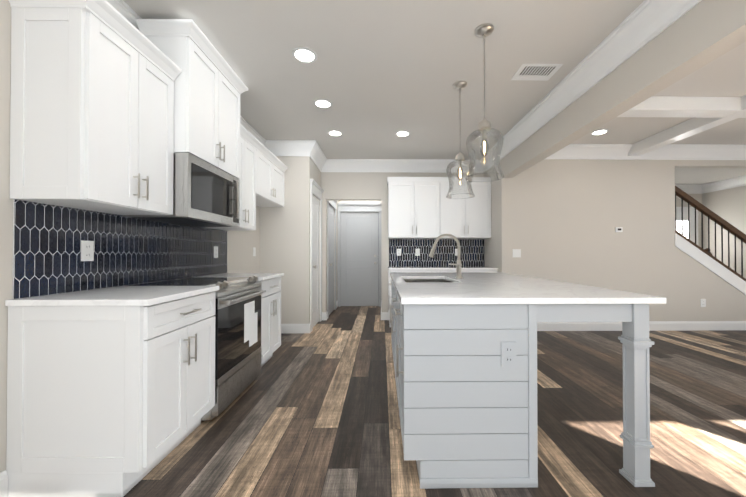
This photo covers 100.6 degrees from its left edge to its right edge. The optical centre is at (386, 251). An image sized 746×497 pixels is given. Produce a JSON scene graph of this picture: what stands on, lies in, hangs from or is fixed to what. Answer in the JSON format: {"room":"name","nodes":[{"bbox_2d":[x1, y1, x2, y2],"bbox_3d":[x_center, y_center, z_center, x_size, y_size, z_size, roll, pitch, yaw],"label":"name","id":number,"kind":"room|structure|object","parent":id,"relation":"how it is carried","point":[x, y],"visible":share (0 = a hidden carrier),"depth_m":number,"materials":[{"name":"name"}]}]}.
{"room":"kitchen","nodes":[
{"label":"kitchen","id":0,"kind":"room"},
{"bbox_2d":[0,0,259,472],"bbox_3d":[-1.827,-0.211,1.902,0.120,2.720,5.285,0,0,-1],"label":"wall","id":1,"kind":"structure","parent":0,"point":[240,244],"depth_m":1.44,"materials":[{"name":"paint"}]},
{"bbox_2d":[0,470,7,496],"bbox_3d":[-1.737,1.068,0.340,0.014,0.135,2.180,0,0,-1],"label":"baseboard","id":2,"kind":"structure","parent":1,"relation":"attached to","point":[3,475],"depth_m":1.42,"materials":[{"name":"white wood"}]},
{"bbox_2d":[8,0,181,214],"bbox_3d":[-1.564,-0.732,1.737,0.395,0.978,0.672,0,0,-1],"label":"upper cabinet","id":3,"kind":"object","parent":1,"relation":"attached to","point":[92,114],"visible":1,"depth_m":1.48,"materials":[{"name":"white wood"}]},
{"bbox_2d":[12,199,226,298],"bbox_3d":[-1.769,-0.002,2.463,0.006,0.469,2.010,0,0,-1],"label":"backsplash","id":4,"kind":"structure","parent":1,"relation":"attached to","point":[47,238],"depth_m":1.90,"materials":[{"name":"blue tile"}]},
{"bbox_2d":[81,240,93,260],"bbox_3d":[-1.753,-0.002,1.818,0.007,0.120,0.075,0,0,-1],"label":"electrical outlet","id":5,"kind":"object","parent":4,"relation":"attached to","point":[87,250],"depth_m":1.82,"materials":[{"name":"white plastic"}]},
{"bbox_2d":[214,246,217,257],"bbox_3d":[-1.773,0.010,3.228,0.007,0.120,0.075,0,0,-1],"label":"electrical outlet","id":6,"kind":"object","parent":4,"relation":"attached to","point":[215,247],"depth_m":3.22,"materials":[{"name":"white plastic"}]},
{"bbox_2d":[82,0,265,152],"bbox_3d":[-1.706,-1.477,1.854,0.120,0.190,5.165,0,0,-1],"label":"crown molding","id":7,"kind":"structure","parent":1,"relation":"attached to","point":[119,5],"depth_m":2.03,"materials":[{"name":"white wood"}]},
{"bbox_2d":[125,19,247,178],"bbox_3d":[-1.527,-1.092,2.460,0.490,0.861,0.860,0,0,-1],"label":"upper cabinet","id":8,"kind":"object","parent":1,"relation":"attached to","point":[207,94],"visible":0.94,"depth_m":2.23,"materials":[{"name":"white wood"}]},
{"bbox_2d":[123,153,239,226],"bbox_3d":[-1.524,-0.441,2.454,0.491,0.436,0.756,0,0,-1],"label":"microwave","id":9,"kind":"object","parent":8,"relation":"attached to","point":[205,194],"visible":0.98,"depth_m":2.26,"materials":[{"name":"silver metal"}]},
{"bbox_2d":[204,136,259,230],"bbox_3d":[-1.609,-0.681,3.133,0.345,0.900,0.588,0,0,-1],"label":"upper cabinet","id":10,"kind":"object","parent":1,"relation":"attached to","point":[247,179],"depth_m":3.23,"materials":[{"name":"white wood"}]},
{"bbox_2d":[256,150,283,206],"bbox_3d":[-1.602,-0.879,3.930,0.380,0.490,1.000,0,0,-1],"label":"upper cabinet","id":11,"kind":"object","parent":1,"relation":"attached to","point":[269,184],"visible":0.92,"depth_m":3.88,"materials":[{"name":"white wood"}]},
{"bbox_2d":[260,156,299,323],"bbox_3d":[-1.517,-0.190,4.502,0.570,2.720,0.145,0,0,-1],"label":"wall","id":12,"kind":"structure","parent":0,"point":[279,226],"depth_m":4.43,"materials":[{"name":"paint"}]},
{"bbox_2d":[266,140,309,156],"bbox_3d":[-1.396,-1.456,4.381,0.570,0.190,0.120,0,0,-1],"label":"crown molding","id":13,"kind":"structure","parent":12,"relation":"attached to","point":[277,147],"depth_m":4.38,"materials":[{"name":"white wood"}]},
{"bbox_2d":[281,323,310,332],"bbox_3d":[-1.430,1.102,4.424,0.684,0.135,0.039,0,0,-1],"label":"baseboard","id":14,"kind":"structure","parent":12,"relation":"attached to","point":[285,328],"depth_m":4.41,"materials":[{"name":"white wood"}]},
{"bbox_2d":[300,156,323,323],"bbox_3d":[-1.158,-0.187,4.852,0.140,2.720,0.835,0,0,-1],"label":"wall","id":15,"kind":"structure","parent":0,"point":[308,169],"depth_m":4.44,"materials":[{"name":"paint"}]},
{"bbox_2d":[313,195,318,326],"bbox_3d":[-1.098,0.153,4.882,0.109,2.028,0.602,0,0,-1],"label":"pantry door","id":16,"kind":"structure","parent":15,"relation":"in","point":[315,260],"depth_m":4.91,"materials":[{"name":"white wood"}]},
{"bbox_2d":[306,140,325,171],"bbox_3d":[-1.045,-1.453,4.744,0.120,0.190,0.835,0,0,-1],"label":"crown molding","id":17,"kind":"structure","parent":15,"relation":"attached to","point":[313,150],"depth_m":4.64,"materials":[{"name":"white wood"}]},
{"bbox_2d":[310,179,323,331],"bbox_3d":[-1.083,0.066,4.882,0.050,2.215,0.844,0,0,-1],"label":"door frame","id":18,"kind":"structure","parent":15,"relation":"attached to","point":[316,190],"depth_m":4.56,"materials":[{"name":"white wood"}]},
{"bbox_2d":[324,167,491,311],"bbox_3d":[0.288,-0.183,5.364,3.045,2.720,0.150,0,0,-1],"label":"wall","id":19,"kind":"structure","parent":0,"point":[342,187],"depth_m":5.31,"materials":[{"name":"paint"}]},
{"bbox_2d":[329,205,333,314],"bbox_3d":[-1.027,0.162,5.878,0.109,2.028,0.772,0,0,-1],"label":"hall door","id":20,"kind":"structure","parent":19,"relation":"in","point":[331,259],"depth_m":5.95,"materials":[{"name":"white wood"}]},
{"bbox_2d":[327,201,337,317],"bbox_3d":[-1.011,0.074,5.879,0.050,2.215,0.984,0,0,-1],"label":"door frame","id":21,"kind":"structure","parent":19,"relation":"attached to","point":[333,203],"depth_m":5.44,"materials":[{"name":"white wood"}]},
{"bbox_2d":[341,212,377,305],"bbox_3d":[-0.572,0.168,6.665,0.812,2.028,0.109,0,0,-1],"label":"door","id":22,"kind":"structure","parent":19,"relation":"in","point":[359,258],"depth_m":6.69,"materials":[{"name":"white metal"}]},
{"bbox_2d":[338,203,381,306],"bbox_3d":[-0.572,0.081,6.650,1.008,2.215,0.051,0,0,-1],"label":"door frame","id":23,"kind":"structure","parent":19,"relation":"attached to","point":[342,207],"depth_m":6.66,"materials":[{"name":"white wood"}]},
{"bbox_2d":[326,158,477,172],"bbox_3d":[0.218,-1.449,5.258,2.660,0.190,0.120,0,0,-1],"label":"crown molding","id":24,"kind":"structure","parent":19,"relation":"attached to","point":[332,165],"depth_m":5.26,"materials":[{"name":"white wood"}]},
{"bbox_2d":[387,177,442,238],"bbox_3d":[0.478,-0.703,5.141,0.888,0.978,0.345,0,0,-1],"label":"upper cabinet","id":25,"kind":"object","parent":19,"relation":"attached to","point":[422,208],"depth_m":4.97,"materials":[{"name":"white wood"}]},
{"bbox_2d":[389,239,484,265],"bbox_3d":[0.868,0.022,5.310,1.643,0.469,0.006,0,0,-1],"label":"backsplash","id":26,"kind":"structure","parent":19,"relation":"attached to","point":[471,252],"depth_m":5.31,"materials":[{"name":"blue tile"}]},
{"bbox_2d":[415,249,419,255],"bbox_3d":[0.539,0.017,5.298,0.075,0.120,0.009,0,0,-1],"label":"electrical outlet","id":27,"kind":"object","parent":26,"relation":"attached to","point":[417,252],"depth_m":5.30,"materials":[{"name":"white plastic"}]},
{"bbox_2d":[443,177,490,238],"bbox_3d":[1.248,-0.703,5.152,0.888,0.978,0.345,0,0,-1],"label":"upper cabinet","id":28,"kind":"object","parent":19,"relation":"attached to","point":[469,218],"depth_m":4.99,"materials":[{"name":"white wood"}]},
{"bbox_2d":[123,0,745,183],"bbox_3d":[2.808,-1.620,3.236,9.425,0.120,8.040,0,0,-1],"label":"ceiling","id":29,"kind":"structure","parent":0,"point":[378,74],"depth_m":2.64,"materials":[{"name":"paint"}]},
{"bbox_2d":[292,47,316,62],"bbox_3d":[-0.649,-1.563,2.472,0.196,0.008,0.196,0,0,-1],"label":"recessed light","id":30,"kind":"object","parent":29,"relation":"in","point":[304,54],"visible":1,"depth_m":2.46,"materials":[{"name":"white plastic"}]},
{"bbox_2d":[313,99,331,107],"bbox_3d":[-0.667,-1.556,3.267,0.196,0.008,0.196,0,0,-1],"label":"recessed light","id":31,"kind":"object","parent":29,"relation":"in","point":[322,103],"visible":1,"depth_m":3.25,"materials":[{"name":"white plastic"}]},
{"bbox_2d":[327,130,342,135],"bbox_3d":[-0.671,-1.550,4.067,0.196,0.008,0.196,0,0,-1],"label":"recessed light","id":32,"kind":"object","parent":29,"relation":"in","point":[335,133],"visible":1,"depth_m":4.07,"materials":[{"name":"white plastic"}]},
{"bbox_2d":[395,130,409,135],"bbox_3d":[0.219,-1.550,4.079,0.196,0.008,0.196,0,0,-1],"label":"recessed light","id":33,"kind":"object","parent":29,"relation":"in","point":[402,133],"visible":1,"depth_m":4.07,"materials":[{"name":"white plastic"}]},
{"bbox_2d":[446,81,474,198],"bbox_3d":[0.693,-1.036,2.901,0.261,1.052,0.261,0,0,-1],"label":"pendant light","id":34,"kind":"object","parent":29,"relation":"hanging from","point":[460,161],"visible":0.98,"depth_m":2.91,"materials":[{"name":"clear glass"}]},
{"bbox_2d":[466,23,503,181],"bbox_3d":[0.695,-1.042,2.191,0.261,1.052,0.261,0,0,-1],"label":"pendant light","id":35,"kind":"object","parent":29,"relation":"hanging from","point":[485,129],"visible":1,"depth_m":2.19,"materials":[{"name":"clear glass"}]},
{"bbox_2d":[511,64,562,80],"bbox_3d":[1.308,-1.561,2.704,0.340,0.006,0.240,0,0,-1],"label":"ceiling vent","id":36,"kind":"object","parent":29,"relation":"in","point":[540,72],"visible":1,"depth_m":2.70,"materials":[{"name":"white metal"}]},
{"bbox_2d":[590,129,608,134],"bbox_3d":[2.780,-1.550,4.035,0.196,0.008,0.196,0,0,-1],"label":"recessed light","id":37,"kind":"object","parent":29,"relation":"in","point":[600,131],"visible":1,"depth_m":4.03,"materials":[{"name":"white plastic"}]},
{"bbox_2d":[501,0,745,177],"bbox_3d":[1.814,-1.335,1.944,0.150,0.469,5.250,0,0,-1],"label":"beam","id":38,"kind":"structure","parent":29,"relation":"attached to","point":[702,33],"depth_m":2.09,"materials":[{"name":"paint"}]},
{"bbox_2d":[478,0,701,172],"bbox_3d":[1.673,-1.473,2.329,0.120,0.190,6.020,0,0,-1],"label":"crown molding","id":39,"kind":"structure","parent":38,"relation":"attached to","point":[642,24],"depth_m":2.41,"materials":[{"name":"white wood"}]},
{"bbox_2d":[617,95,745,155],"bbox_3d":[4.653,-1.499,1.985,5.530,0.141,5.250,0,0,-1],"label":"ceiling beam","id":40,"kind":"structure","parent":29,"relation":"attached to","point":[706,113],"depth_m":3.19,"materials":[{"name":"white wood"}]},
{"bbox_2d":[124,303,745,496],"bbox_3d":[2.808,1.210,3.212,9.425,0.100,8.040,0,0,-1],"label":"floor","id":41,"kind":"structure","parent":0,"point":[314,412],"depth_m":2.04,"materials":[{"name":"brown wood"}]},
{"bbox_2d":[6,292,215,496],"bbox_3d":[-1.431,0.703,1.751,0.663,0.890,0.624,0,0,-1],"label":"base cabinet","id":42,"kind":"object","parent":41,"relation":"on","point":[110,401],"visible":0.96,"depth_m":1.45,"materials":[{"name":"white wood"}]},
{"bbox_2d":[5,273,283,305],"bbox_3d":[-1.445,0.248,2.433,0.653,0.030,2.005,0,0,-1],"label":"countertop","id":43,"kind":"structure","parent":42,"relation":"on","point":[131,296],"depth_m":1.58,"materials":[{"name":"white stone"}]},
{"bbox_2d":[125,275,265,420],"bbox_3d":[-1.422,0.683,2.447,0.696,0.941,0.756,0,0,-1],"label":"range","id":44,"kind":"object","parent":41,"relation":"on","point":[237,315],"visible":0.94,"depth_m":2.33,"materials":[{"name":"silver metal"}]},
{"bbox_2d":[257,277,280,366],"bbox_3d":[-1.450,0.714,3.123,0.663,0.890,0.588,0,0,-1],"label":"base cabinet","id":45,"kind":"object","parent":41,"relation":"on","point":[270,320],"visible":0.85,"depth_m":3.09,"materials":[{"name":"white wood"}]},
{"bbox_2d":[388,270,447,326],"bbox_3d":[0.485,0.729,4.992,0.892,0.890,0.620,0,0,-1],"label":"base cabinet","id":46,"kind":"object","parent":41,"relation":"on","point":[389,286],"depth_m":4.69,"materials":[{"name":"white wood"}]},
{"bbox_2d":[448,270,497,271],"bbox_3d":[1.254,0.729,5.003,0.881,0.890,0.620,0,0,-1],"label":"base cabinet","id":47,"kind":"object","parent":41,"relation":"on","point":[448,270],"depth_m":4.70,"materials":[{"name":"white wood"}]},
{"bbox_2d":[388,266,497,269],"bbox_3d":[0.863,0.269,4.991,1.663,0.030,0.640,0,0,-1],"label":"countertop","id":48,"kind":"structure","parent":47,"relation":"on","point":[438,268],"depth_m":4.68,"materials":[{"name":"white stone"}]},
{"bbox_2d":[388,279,654,488],"bbox_3d":[0.667,0.709,2.509,1.255,0.890,2.021,0,0,-1],"label":"kitchen island","id":49,"kind":"object","parent":41,"relation":"on","point":[467,404],"visible":0.77,"depth_m":1.51,"materials":[{"name":"grey wood"}]},
{"bbox_2d":[501,342,516,366],"bbox_3d":[0.598,0.502,1.508,0.075,0.120,0.007,0,0,-1],"label":"outlet","id":50,"kind":"object","parent":49,"relation":"attached to","point":[508,354],"visible":1,"depth_m":1.51,"materials":[{"name":"grey plastic"}]},
{"bbox_2d":[390,272,665,303],"bbox_3d":[0.702,0.249,2.516,1.287,0.030,2.050,0,0,-1],"label":"island countertop","id":51,"kind":"structure","parent":49,"relation":"on","point":[486,288],"depth_m":1.75,"materials":[{"name":"white stone"}]},
{"bbox_2d":[404,279,450,281],"bbox_3d":[0.354,0.373,2.635,0.456,0.214,0.696,0,0,-1],"label":"sink","id":52,"kind":"object","parent":51,"relation":"in","point":[406,280],"depth_m":2.97,"materials":[{"name":"silver metal"}]},
{"bbox_2d":[429,234,461,277],"bbox_3d":[0.516,0.041,2.673,0.295,0.387,0.094,0,0,-1],"label":"faucet","id":53,"kind":"object","parent":51,"relation":"on","point":[458,266],"visible":1,"depth_m":2.68,"materials":[{"name":"silver metal"}]},
{"bbox_2d":[492,184,495,267],"bbox_3d":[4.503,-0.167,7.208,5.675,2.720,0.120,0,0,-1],"label":"wall","id":54,"kind":"structure","parent":0,"point":[493,185],"depth_m":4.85,"materials":[{"name":"paint"}]},
{"bbox_2d":[676,215,694,242],"bbox_3d":[6.696,0.170,7.158,0.900,2.035,0.031,0,0,-1],"label":"front door","id":55,"kind":"structure","parent":54,"relation":"in","point":[685,226],"depth_m":7.15,"materials":[{"name":"white wood"}]},
{"bbox_2d":[676,207,698,244],"bbox_3d":[6.697,0.085,7.151,1.134,2.215,0.050,0,0,-1],"label":"door frame","id":56,"kind":"structure","parent":54,"relation":"attached to","point":[685,210],"depth_m":7.17,"materials":[{"name":"white wood"}]},
{"bbox_2d":[675,184,705,193],"bbox_3d":[4.567,-1.433,7.099,5.560,0.190,0.120,0,0,-1],"label":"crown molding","id":57,"kind":"structure","parent":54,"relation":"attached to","point":[687,188],"depth_m":7.13,"materials":[{"name":"white wood"}]},
{"bbox_2d":[496,159,745,320],"bbox_3d":[4.538,-0.188,4.673,5.675,2.720,0.150,0,0,-1],"label":"wall","id":58,"kind":"structure","parent":0,"point":[558,220],"depth_m":4.58,"materials":[{"name":"paint"}]},
{"bbox_2d":[513,249,520,256],"bbox_3d":[1.922,0.031,4.554,0.120,0.120,0.009,0,0,-1],"label":"switch plate","id":59,"kind":"object","parent":58,"relation":"attached to","point":[516,252],"depth_m":4.55,"materials":[{"name":"white plastic"}]},
{"bbox_2d":[615,227,622,231],"bbox_3d":[3.440,-0.319,4.574,0.095,0.070,0.018,0,0,-1],"label":"thermostat","id":60,"kind":"object","parent":58,"relation":"attached to","point":[618,229],"visible":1,"depth_m":4.57,"materials":[{"name":"white plastic"}]},
{"bbox_2d":[537,321,745,330],"bbox_3d":[4.043,1.103,4.573,4.711,0.135,0.014,0,0,-1],"label":"baseboard","id":61,"kind":"structure","parent":58,"relation":"attached to","point":[615,326],"depth_m":4.57,"materials":[{"name":"white wood"}]},
{"bbox_2d":[545,144,745,159],"bbox_3d":[4.617,-1.454,4.550,5.530,0.190,0.120,0,0,-1],"label":"crown molding","id":62,"kind":"structure","parent":58,"relation":"attached to","point":[572,151],"depth_m":4.55,"materials":[{"name":"white wood"}]},
{"bbox_2d":[700,299,705,306],"bbox_3d":[4.699,0.766,4.588,0.075,0.120,0.007,0,0,-1],"label":"outlet","id":63,"kind":"object","parent":58,"relation":"attached to","point":[703,302],"visible":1,"depth_m":4.59,"materials":[{"name":"white plastic"}]},
{"bbox_2d":[675,233,745,294],"bbox_3d":[5.313,0.452,4.660,2.070,1.439,0.151,0,0,-1],"label":"trim","id":64,"kind":"structure","parent":58,"relation":"attached to","point":[710,263],"depth_m":4.58,"materials":[{"name":"white wood"}]},
{"bbox_2d":[702,176,745,191],"bbox_3d":[7.304,-1.443,5.922,0.120,0.190,2.310,0,0,-1],"label":"crown molding","id":65,"kind":"structure","parent":58,"relation":"attached to","point":[739,181],"depth_m":6.66,"materials":[{"name":"white wood"}]},
{"bbox_3d":[4.636,0.131,5.219,3.049,2.090,0.996,0,0,-1],"label":"stair steps","id":66,"kind":"structure","parent":0,"visible":0},
{"bbox_2d":[675,186,745,281],"bbox_3d":[5.322,0.088,5.234,2.077,2.177,1.232,0,0,-1],"label":"stair railing","id":67,"kind":"object","parent":66,"relation":"on","point":[710,214],"visible":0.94,"depth_m":4.65,"materials":[{"name":"brown wood"}]}
]}

